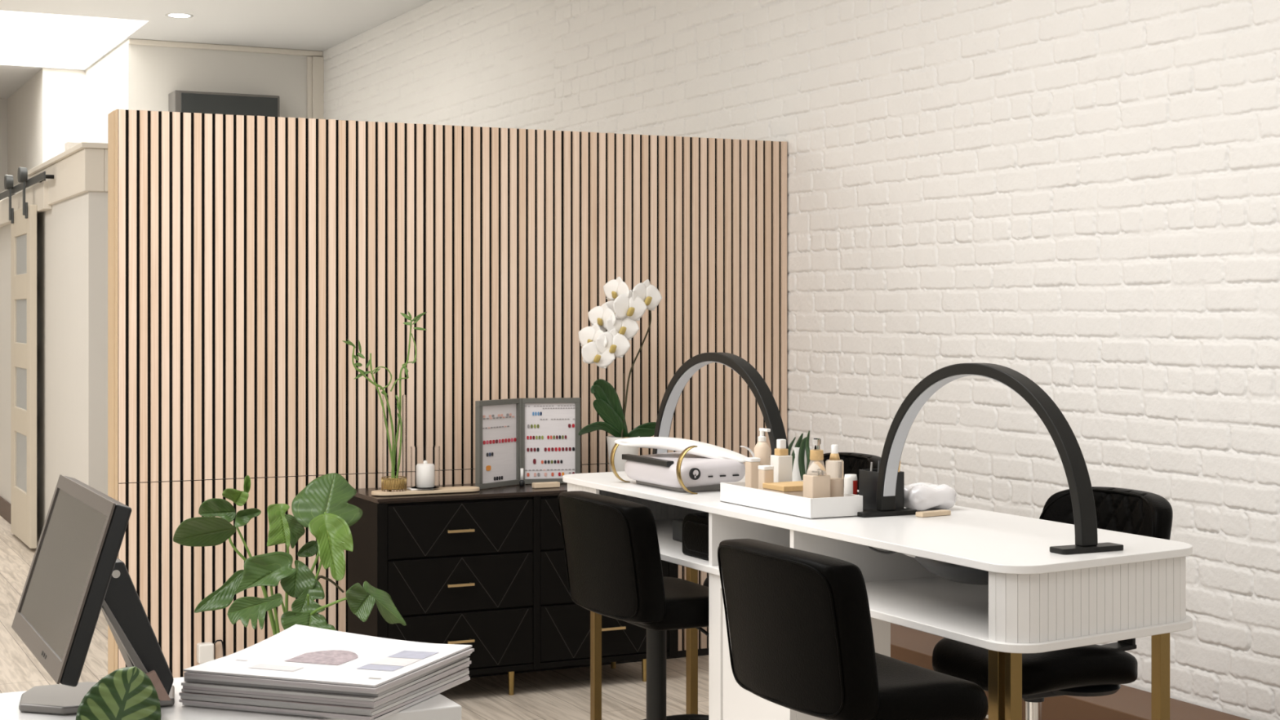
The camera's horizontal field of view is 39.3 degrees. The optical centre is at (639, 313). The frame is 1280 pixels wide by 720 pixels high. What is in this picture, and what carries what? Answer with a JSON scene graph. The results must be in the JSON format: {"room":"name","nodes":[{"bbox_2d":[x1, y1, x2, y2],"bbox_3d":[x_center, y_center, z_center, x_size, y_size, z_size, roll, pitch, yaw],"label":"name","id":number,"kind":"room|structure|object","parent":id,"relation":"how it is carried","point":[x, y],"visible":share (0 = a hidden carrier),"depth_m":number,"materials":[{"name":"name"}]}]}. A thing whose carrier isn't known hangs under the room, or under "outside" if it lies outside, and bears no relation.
{"room":"salon","nodes":[
{"label":"salon","id":0,"kind":"room"},
{"bbox_2d":[0,97,7,192],"bbox_3d":[-8.797,-0.345,16.959,5.335,3.630,0.200,0,0,-26],"label":"wall","id":1,"kind":"structure","parent":0,"point":[3,102],"depth_m":18.03,"materials":[{"name":"beige paint"}]},
{"bbox_2d":[7,67,85,186],"bbox_3d":[-5.864,-0.345,17.450,0.365,3.630,3.500,0,0,-26],"label":"wall","id":2,"kind":"structure","parent":0,"point":[47,112],"depth_m":15.94,"materials":[{"name":"white paint"}]},
{"bbox_2d":[0,178,107,544],"bbox_3d":[-3.623,0.292,13.794,2.471,2.355,8.040,0,0,-26],"label":"wall","id":3,"kind":"structure","parent":0,"point":[72,236],"depth_m":10.42,"materials":[{"name":"beige paint"}]},
{"bbox_2d":[0,496,10,524],"bbox_3d":[-5.343,1.405,14.476,0.018,0.130,5.300,0,0,-26],"label":"baseboard","id":4,"kind":"structure","parent":3,"relation":"attached to","point":[5,506],"depth_m":12.77,"materials":[{"name":"brown wood"}]},
{"bbox_2d":[0,180,52,226],"bbox_3d":[-4.939,-0.715,13.616,0.050,0.170,6.200,0,0,-26],"label":"trim","id":5,"kind":"structure","parent":3,"relation":"attached to","point":[37,194],"depth_m":11.37,"materials":[{"name":"beige"}]},
{"bbox_2d":[0,171,53,199],"bbox_3d":[-3.980,-0.807,11.608,0.095,0.045,2.450,0,0,-26],"label":"barn door track","id":6,"kind":"object","parent":3,"relation":"attached to","point":[41,177],"visible":0.77,"depth_m":11.07,"materials":[{"name":"grey metal"}]},
{"bbox_2d":[4,166,36,548],"bbox_3d":[-3.972,0.270,11.479,0.095,2.360,0.950,0,0,-26],"label":"sliding barn door","id":7,"kind":"structure","parent":6,"relation":"hanging from","point":[23,220],"depth_m":11.38,"materials":[{"name":"beige"}]},
{"bbox_2d":[27,142,107,204],"bbox_3d":[-2.352,-0.785,11.140,2.506,0.260,2.245,0,0,-26],"label":"trim","id":8,"kind":"structure","parent":3,"relation":"attached to","point":[82,168],"depth_m":9.83,"materials":[{"name":"beige"}]},
{"bbox_2d":[64,142,79,151],"bbox_3d":[-2.660,-0.934,10.891,1.586,0.137,0.100,0,0,-26],"label":"trim","id":9,"kind":"structure","parent":3,"relation":"attached to","point":[68,145],"depth_m":10.51,"materials":[{"name":"white paint"}]},
{"bbox_2d":[85,39,312,142],"bbox_3d":[-3.686,-0.345,15.428,1.766,3.630,2.050,0,0,-26],"label":"wall","id":10,"kind":"structure","parent":0,"point":[130,77],"depth_m":14.49,"materials":[{"name":"beige paint"}]},
{"bbox_2d":[168,90,279,116],"bbox_3d":[-3.316,-1.576,14.322,0.835,0.340,0.262,0,0,-26],"label":"air conditioner","id":11,"kind":"object","parent":10,"relation":"attached to","point":[182,101],"depth_m":14.19,"materials":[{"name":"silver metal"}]},
{"bbox_2d":[128,38,323,57],"bbox_3d":[-3.318,-2.138,14.450,1.566,0.045,0.030,0,0,-26],"label":"trim","id":12,"kind":"structure","parent":10,"relation":"attached to","point":[131,41],"depth_m":14.42,"materials":[{"name":"beige"}]},
{"bbox_2d":[306,56,324,119],"bbox_3d":[-2.670,-0.320,14.757,0.133,3.580,0.050,0,0,-26],"label":"trim","id":13,"kind":"structure","parent":10,"relation":"attached to","point":[315,64],"depth_m":14.74,"materials":[{"name":"beige"}]},
{"bbox_2d":[0,0,431,98],"bbox_3d":[-3.379,-2.220,8.367,7.500,0.120,26.000,0,0,-26],"label":"ceiling","id":14,"kind":"structure","parent":0,"point":[321,25],"depth_m":13.33,"materials":[{"name":"white paint"}]},
{"bbox_2d":[0,10,129,56],"bbox_3d":[-5.278,-3.105,14.091,2.330,1.650,3.050,0,0,-26],"label":"skylight","id":15,"kind":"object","parent":14,"relation":"in","point":[20,32],"depth_m":15.71,"materials":[{"name":"white paint"}]},
{"bbox_2d":[165,13,193,17],"bbox_3d":[-3.339,-2.158,13.008,0.196,0.006,0.196,0,0,-26],"label":"recessed light","id":16,"kind":"object","parent":14,"relation":"in","point":[171,15],"visible":1,"depth_m":13.01,"materials":[{"name":"white paint"}]},
{"bbox_2d":[183,624,471,687],"bbox_3d":[-0.356,0.393,2.076,0.243,0.015,0.236,0,0,21],"label":"magazine","id":17,"kind":"object","parent":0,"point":[302,653],"visible":1,"depth_m":2.07,"materials":[{"name":"white paper"}]},
{"bbox_2d":[284,649,358,665],"bbox_3d":[-0.365,0.398,2.067,0.086,0.001,0.086,0,0,-26],"label":"picture","id":18,"kind":"object","parent":17,"relation":"on","point":[303,657],"depth_m":2.07},
{"bbox_2d":[356,663,404,671],"bbox_3d":[-0.292,0.398,2.015,0.046,0.001,0.027,0,0,21],"label":"picture","id":19,"kind":"object","parent":17,"relation":"on","point":[360,667],"depth_m":2.02},
{"bbox_2d":[369,657,420,666],"bbox_3d":[-0.279,0.398,2.049,0.046,0.001,0.041,0,0,21],"label":"picture","id":20,"kind":"object","parent":17,"relation":"on","point":[374,661],"depth_m":2.05},
{"bbox_2d":[387,650,438,658],"bbox_3d":[-0.264,0.397,2.089,0.046,0.001,0.043,0,0,21],"label":"picture","id":21,"kind":"object","parent":17,"relation":"on","point":[391,654],"depth_m":2.09},
{"bbox_2d":[183,648,474,692],"bbox_3d":[-0.353,0.397,2.071,0.243,0.015,0.236,0,0,21],"label":"magazine","id":22,"kind":"object","parent":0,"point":[466,651],"visible":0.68,"depth_m":1.97,"materials":[{"name":"grey paper"}]},
{"bbox_2d":[0,515,708,719],"bbox_3d":[-3.379,1.500,8.367,7.500,0.060,26.000,0,0,-26],"label":"floor","id":23,"kind":"structure","parent":0,"point":[563,694],"depth_m":7.14,"materials":[{"name":"grey wood"}]},
{"bbox_2d":[0,676,461,719],"bbox_3d":[-1.024,0.955,1.416,2.008,1.030,0.945,0,0,-26],"label":"countertop","id":24,"kind":"structure","parent":23,"relation":"on","point":[437,707],"depth_m":1.98,"materials":[{"name":"white paint"}]},
{"bbox_2d":[11,474,174,715],"bbox_3d":[-0.591,0.316,1.985,0.174,0.247,0.361,0,0,-26],"label":"monitor","id":25,"kind":"object","parent":24,"relation":"on","point":[76,572],"visible":0.93,"depth_m":1.96,"materials":[{"name":"black plastic"}]},
{"bbox_2d":[75,666,160,719],"bbox_3d":[-0.405,0.511,1.454,0.187,0.438,0.149,0,0,5],"label":"plant","id":26,"kind":"object","parent":24,"relation":"on","point":[126,693],"visible":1,"depth_m":1.48,"materials":[{"name":"green plant"}]},
{"bbox_2d":[182,676,470,719],"bbox_3d":[-0.358,0.436,2.081,0.243,0.005,0.236,0,0,20],"label":"magazine","id":27,"kind":"object","parent":24,"relation":"on","point":[383,716],"visible":0.17,"depth_m":1.99,"materials":[{"name":"grey paper"}]},
{"bbox_2d":[178,675,468,719],"bbox_3d":[-0.360,0.432,2.075,0.243,0.006,0.236,0,0,21],"label":"magazine","id":28,"kind":"object","parent":27,"relation":"on","point":[182,700],"visible":0.12,"depth_m":1.97,"materials":[{"name":"grey paper"}]},
{"bbox_2d":[180,671,469,715],"bbox_3d":[-0.359,0.428,2.077,0.243,0.008,0.236,0,0,21],"label":"magazine","id":29,"kind":"object","parent":28,"relation":"on","point":[463,674],"visible":0.15,"depth_m":1.98,"materials":[{"name":"grey paper"}]},
{"bbox_2d":[178,667,468,712],"bbox_3d":[-0.360,0.423,2.074,0.243,0.008,0.236,0,0,21],"label":"magazine","id":30,"kind":"object","parent":29,"relation":"on","point":[356,708],"visible":0.16,"depth_m":1.97,"materials":[{"name":"grey paper"}]},
{"bbox_2d":[181,664,469,707],"bbox_3d":[-0.359,0.419,2.079,0.243,0.009,0.236,0,0,20],"label":"magazine","id":31,"kind":"object","parent":30,"relation":"on","point":[466,666],"visible":0.13,"depth_m":1.98,"materials":[{"name":"grey paper"}]},
{"bbox_2d":[182,660,471,705],"bbox_3d":[-0.357,0.414,2.077,0.243,0.011,0.236,0,0,21],"label":"magazine","id":32,"kind":"object","parent":31,"relation":"on","point":[468,662],"visible":0.15,"depth_m":1.98,"materials":[{"name":"grey paper"}]},
{"bbox_2d":[181,657,469,702],"bbox_3d":[-0.358,0.410,2.075,0.243,0.012,0.236,0,0,20],"label":"magazine","id":33,"kind":"object","parent":32,"relation":"on","point":[346,696],"visible":0.22,"depth_m":1.97,"materials":[{"name":"grey paper"}]},
{"bbox_2d":[184,653,470,696],"bbox_3d":[-0.357,0.406,2.082,0.243,0.013,0.236,0,0,19],"label":"magazine","id":34,"kind":"object","parent":33,"relation":"on","point":[461,658],"visible":0.07,"depth_m":1.98,"materials":[{"name":"grey paper"}]},
{"bbox_2d":[183,652,471,693],"bbox_3d":[-0.355,0.401,2.076,0.243,0.014,0.236,0,0,20],"label":"magazine","id":35,"kind":"object","parent":34,"relation":"on","point":[427,671],"visible":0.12,"depth_m":1.97,"materials":[{"name":"grey paper"}]},
{"bbox_2d":[173,472,406,635],"bbox_3d":[-1.181,1.006,5.930,0.723,0.927,0.511,0,0,-26],"label":"monstera plant","id":36,"kind":"object","parent":23,"relation":"on","point":[322,506],"visible":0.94,"depth_m":5.96,"materials":[{"name":"green plant"}]},
{"bbox_2d":[107,108,786,677],"bbox_3d":[-0.685,0.357,7.344,2.875,2.226,0.190,0,0,-26],"label":"wall","id":37,"kind":"structure","parent":23,"relation":"on","point":[244,251],"depth_m":7.05,"materials":[{"name":"beige wood"}]},
{"bbox_2d":[196,639,224,664],"bbox_3d":[-1.613,1.370,6.757,0.108,0.278,0.044,0,0,-26],"label":"plug adapter","id":38,"kind":"object","parent":37,"relation":"attached to","point":[205,651],"visible":0.74,"depth_m":6.73,"materials":[{"name":"white plastic"}]},
{"bbox_2d":[347,483,678,695],"bbox_3d":[-0.493,1.077,7.071,1.250,0.785,0.439,0,0,-26],"label":"dresser","id":39,"kind":"object","parent":23,"relation":"on","point":[485,570],"visible":0.59,"depth_m":6.83,"materials":[{"name":"black wood"}]},
{"bbox_2d":[371,486,479,496],"bbox_3d":[-0.813,0.677,6.824,0.427,0.016,0.104,0,0,-26],"label":"oval tray","id":40,"kind":"object","parent":39,"relation":"on","point":[450,489],"visible":0.99,"depth_m":6.79,"materials":[{"name":"brown wood"}]},
{"bbox_2d":[342,311,426,491],"bbox_3d":[-0.960,0.330,6.752,0.350,0.677,0.094,0,0,-26],"label":"vase","id":41,"kind":"object","parent":40,"relation":"on","point":[393,478],"visible":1,"depth_m":6.73,"materials":[{"name":"clear glass"}]},
{"bbox_2d":[381,476,406,491],"bbox_3d":[-0.928,0.642,6.768,0.095,0.050,0.094,0,0,-26],"label":"wire basket","id":42,"kind":"object","parent":41,"relation":"on","point":[388,483],"depth_m":6.73,"materials":[{"name":"gold metal"}]},
{"bbox_2d":[406,487,433,490],"bbox_3d":[-0.836,0.665,6.814,0.090,0.006,0.058,0,0,-26],"label":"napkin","id":43,"kind":"object","parent":40,"relation":"on","point":[407,488],"visible":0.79,"depth_m":6.79,"materials":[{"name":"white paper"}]},
{"bbox_2d":[410,445,439,488],"bbox_3d":[-0.816,0.584,6.822,0.112,0.155,0.112,0,0,-26],"label":"candle","id":44,"kind":"object","parent":40,"relation":"on","point":[424,460],"visible":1,"depth_m":6.78,"materials":[{"name":"white wax"}]},
{"bbox_2d":[519,468,524,486],"bbox_3d":[-0.467,0.648,7.100,0.022,0.072,0.021,0,0,-26],"label":"bottle","id":45,"kind":"object","parent":39,"relation":"on","point":[522,482],"visible":1,"depth_m":7.09,"materials":[{"name":"black plastic"}]},
{"bbox_2d":[475,397,580,488],"bbox_3d":[-0.463,0.511,7.137,0.480,0.343,0.114,0,0,-35],"label":"display","id":46,"kind":"object","parent":39,"relation":"on","point":[540,437],"visible":0.98,"depth_m":7.18,"materials":[{"name":"grey"}]},
{"bbox_2d":[532,481,559,488],"bbox_3d":[-0.369,0.674,7.042,0.110,0.022,0.030,0,0,-26],"label":"wooden bar","id":47,"kind":"object","parent":39,"relation":"on","point":[547,484],"visible":1,"depth_m":7.03,"materials":[{"name":"brown wood"}]},
{"bbox_2d":[577,276,662,471],"bbox_3d":[-0.071,0.269,7.241,0.401,0.831,0.191,0,0,-26],"label":"potted orchid","id":48,"kind":"object","parent":39,"relation":"on","point":[614,323],"visible":0.96,"depth_m":7.20,"materials":[{"name":"white plant"}]},
{"bbox_2d":[557,490,708,719],"bbox_3d":[0.049,0.983,4.986,0.483,0.974,0.470,0,0,-26],"label":"bar stool","id":49,"kind":"object","parent":23,"relation":"on","point":[611,548],"visible":0.91,"depth_m":4.80,"materials":[{"name":"black leather"}]},
{"bbox_2d":[702,452,880,586],"bbox_3d":[0.483,0.970,5.909,0.617,1.000,0.521,0,0,-26],"label":"swivel chair","id":50,"kind":"object","parent":23,"relation":"on","point":[853,462],"visible":0.13,"depth_m":5.96,"materials":[{"name":"black leather"}]},
{"bbox_2d":[717,538,988,719],"bbox_3d":[0.449,0.973,3.751,0.483,0.994,0.470,0,0,-26],"label":"bar stool","id":51,"kind":"object","parent":23,"relation":"on","point":[801,635],"visible":1,"depth_m":3.57,"materials":[{"name":"black leather"}]},
{"bbox_2d":[562,471,1192,719],"bbox_3d":[0.498,0.990,4.781,0.595,0.960,2.333,0,0,-26],"label":"desk","id":52,"kind":"object","parent":23,"relation":"on","point":[1035,599],"visible":0.65,"depth_m":4.05,"materials":[{"name":"white paint"}]},
{"bbox_2d":[672,518,684,542],"bbox_3d":[0.276,0.638,5.253,0.280,0.061,0.250,0,0,-26],"label":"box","id":53,"kind":"object","parent":52,"relation":"on","point":[677,523],"visible":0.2,"depth_m":5.27,"materials":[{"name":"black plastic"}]},
{"bbox_2d":[609,436,754,493],"bbox_3d":[0.127,0.439,5.279,0.290,0.142,0.421,0,0,-26],"label":"machine","id":54,"kind":"object","parent":52,"relation":"on","point":[696,466],"visible":0.94,"depth_m":5.18,"materials":[{"name":"white plastic"}]},
{"bbox_2d":[682,512,708,559],"bbox_3d":[0.259,0.611,4.940,0.225,0.117,0.218,0,0,-26],"label":"case","id":55,"kind":"object","parent":52,"relation":"on","point":[695,526],"visible":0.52,"depth_m":4.91,"materials":[{"name":"black plastic"}]},
{"bbox_2d":[684,520,708,555],"bbox_3d":[0.160,0.612,4.896,0.006,0.080,0.170,0,0,-26],"label":"grille","id":56,"kind":"object","parent":55,"relation":"attached to","point":[695,532],"depth_m":4.90,"materials":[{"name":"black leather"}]},
{"bbox_2d":[652,352,789,455],"bbox_3d":[0.230,0.313,5.330,0.166,0.394,0.818,0,0,-26],"label":"desk lamp","id":57,"kind":"object","parent":52,"relation":"on","point":[768,406],"visible":0.52,"depth_m":5.25,"materials":[{"name":"black plastic"}]},
{"bbox_2d":[657,360,736,453],"bbox_3d":[0.230,0.300,5.330,0.034,0.319,0.737,0,0,-26],"label":"diffuser","id":58,"kind":"object","parent":57,"relation":"attached to","point":[672,394],"depth_m":5.57,"materials":[{"name":"grey plastic"}]},
{"bbox_2d":[720,481,862,519],"bbox_3d":[0.389,0.484,4.682,0.154,0.052,0.465,0,0,-26],"label":"tray","id":59,"kind":"object","parent":52,"relation":"on","point":[734,492],"visible":0.88,"depth_m":4.52,"materials":[{"name":"white paint"}]},
{"bbox_2d":[745,457,759,488],"bbox_3d":[0.302,0.446,4.812,0.033,0.118,0.033,0,0,-26],"label":"jar","id":60,"kind":"object","parent":59,"relation":"in","point":[752,464],"visible":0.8,"depth_m":4.80,"materials":[{"name":"beige plastic"}]},
{"bbox_2d":[753,427,770,465],"bbox_3d":[0.330,0.408,4.847,0.050,0.194,0.050,0,0,7],"label":"pump bottle","id":61,"kind":"object","parent":59,"relation":"in","point":[762,449],"visible":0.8,"depth_m":4.83,"materials":[{"name":"beige plastic"}]},
{"bbox_2d":[758,465,773,489],"bbox_3d":[0.331,0.452,4.709,0.033,0.105,0.033,0,0,-26],"label":"jar","id":62,"kind":"object","parent":59,"relation":"in","point":[766,473],"visible":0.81,"depth_m":4.70,"materials":[{"name":"beige plastic"}]},
{"bbox_2d":[770,439,792,482],"bbox_3d":[0.376,0.420,4.775,0.044,0.170,0.044,0,0,-26],"label":"bottle","id":63,"kind":"object","parent":59,"relation":"in","point":[782,463],"visible":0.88,"depth_m":4.76,"materials":[{"name":"white plastic"}]},
{"bbox_2d":[762,480,803,497],"bbox_3d":[0.397,0.474,4.669,0.119,0.062,0.109,0,0,-26],"label":"lidded box","id":64,"kind":"object","parent":59,"relation":"in","point":[794,488],"visible":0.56,"depth_m":4.62,"materials":[{"name":"beige wood"}]},
{"bbox_2d":[803,437,830,497],"bbox_3d":[0.444,0.409,4.511,0.054,0.192,0.052,0,0,-26],"label":"spray bottle","id":65,"kind":"object","parent":59,"relation":"in","point":[816,482],"visible":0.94,"depth_m":4.50,"materials":[{"name":"beige plastic"}]},
{"bbox_2d":[825,444,844,497],"bbox_3d":[0.492,0.419,4.538,0.047,0.173,0.047,0,0,-26],"label":"dropper bottle","id":66,"kind":"object","parent":59,"relation":"in","point":[834,466],"visible":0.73,"depth_m":4.52,"materials":[{"name":"beige plastic"}]},
{"bbox_2d":[788,431,811,481],"bbox_3d":[0.467,0.419,5.090,0.068,0.181,0.129,0,0,-26],"label":"potted snake plant","id":67,"kind":"object","parent":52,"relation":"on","point":[801,451],"visible":0.64,"depth_m":5.07,"materials":[{"name":"green plant"}]},
{"bbox_2d":[844,474,857,494],"bbox_3d":[0.542,0.462,4.618,0.034,0.095,0.034,0,0,-26],"label":"can","id":68,"kind":"object","parent":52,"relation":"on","point":[850,480],"visible":0.54,"depth_m":4.60,"materials":[{"name":"white plastic"}]},
{"bbox_2d":[562,471,1192,574],"bbox_3d":[0.498,0.519,4.781,0.595,0.018,2.333,0,0,-26],"label":"countertop","id":69,"kind":"structure","parent":52,"relation":"on","point":[991,541],"depth_m":4.15,"materials":[{"name":"white paint"}]},
{"bbox_2d":[858,460,904,510],"bbox_3d":[0.622,0.442,4.626,0.070,0.134,0.105,0,0,-26],"label":"caddy","id":70,"kind":"object","parent":52,"relation":"on","point":[868,478],"visible":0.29,"depth_m":4.60,"materials":[{"name":"black plastic"}]},
{"bbox_2d":[654,518,1192,653],"bbox_3d":[0.498,0.679,4.781,0.595,0.018,2.333,0,0,-26],"label":"shelf","id":71,"kind":"object","parent":52,"relation":"attached to","point":[925,601],"depth_m":4.00,"materials":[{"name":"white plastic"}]},
{"bbox_2d":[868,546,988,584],"bbox_3d":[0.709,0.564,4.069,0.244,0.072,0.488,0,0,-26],"label":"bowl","id":72,"kind":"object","parent":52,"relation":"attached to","point":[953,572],"visible":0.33,"depth_m":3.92,"materials":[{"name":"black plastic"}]},
{"bbox_2d":[904,482,956,511],"bbox_3d":[0.743,0.475,4.663,0.150,0.069,0.113,0,0,-26],"label":"towel","id":73,"kind":"object","parent":52,"relation":"on","point":[920,496],"visible":0.82,"depth_m":4.62,"materials":[{"name":"white fabric"}]},
{"bbox_2d":[915,509,951,517],"bbox_3d":[0.738,0.503,4.516,0.097,0.012,0.026,0,0,-33],"label":"wooden block","id":74,"kind":"object","parent":52,"relation":"on","point":[942,512],"visible":1,"depth_m":4.50,"materials":[{"name":"brown wood"}]},
{"bbox_2d":[857,363,1123,554],"bbox_3d":[0.789,0.313,4.190,0.166,0.394,0.818,0,0,-26],"label":"desk lamp","id":75,"kind":"object","parent":52,"relation":"on","point":[1068,447],"visible":0.97,"depth_m":4.03,"materials":[{"name":"black metal"}]},
{"bbox_2d":[883,373,1035,496],"bbox_3d":[0.789,0.300,4.190,0.034,0.319,0.737,0,0,-26],"label":"diffuser","id":76,"kind":"object","parent":75,"relation":"attached to","point":[902,422],"depth_m":4.41,"materials":[{"name":"grey"}]},
{"bbox_2d":[932,486,1173,719],"bbox_3d":[1.044,0.970,4.697,0.617,1.000,0.521,0,0,-26],"label":"swivel chair","id":77,"kind":"object","parent":23,"relation":"on","point":[1091,670],"visible":0.38,"depth_m":4.57,"materials":[{"name":"black leather"}]},
{"bbox_2d":[890,622,1249,719],"bbox_3d":[1.541,1.350,5.740,0.286,0.240,4.550,0,0,-26],"label":"baseboard","id":78,"kind":"structure","parent":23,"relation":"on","point":[911,646],"depth_m":5.75,"materials":[{"name":"brown laminate"}]},
{"bbox_2d":[321,0,555,130],"bbox_3d":[-1.506,-1.295,12.541,0.018,1.730,5.053,0,0,-26],"label":"wall","id":79,"kind":"structure","parent":0,"point":[466,63],"depth_m":12.01,"materials":[{"name":"white brick"}]},
{"bbox_2d":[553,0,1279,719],"bbox_3d":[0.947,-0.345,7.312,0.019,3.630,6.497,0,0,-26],"label":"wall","id":80,"kind":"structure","parent":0,"point":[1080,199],"depth_m":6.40,"materials":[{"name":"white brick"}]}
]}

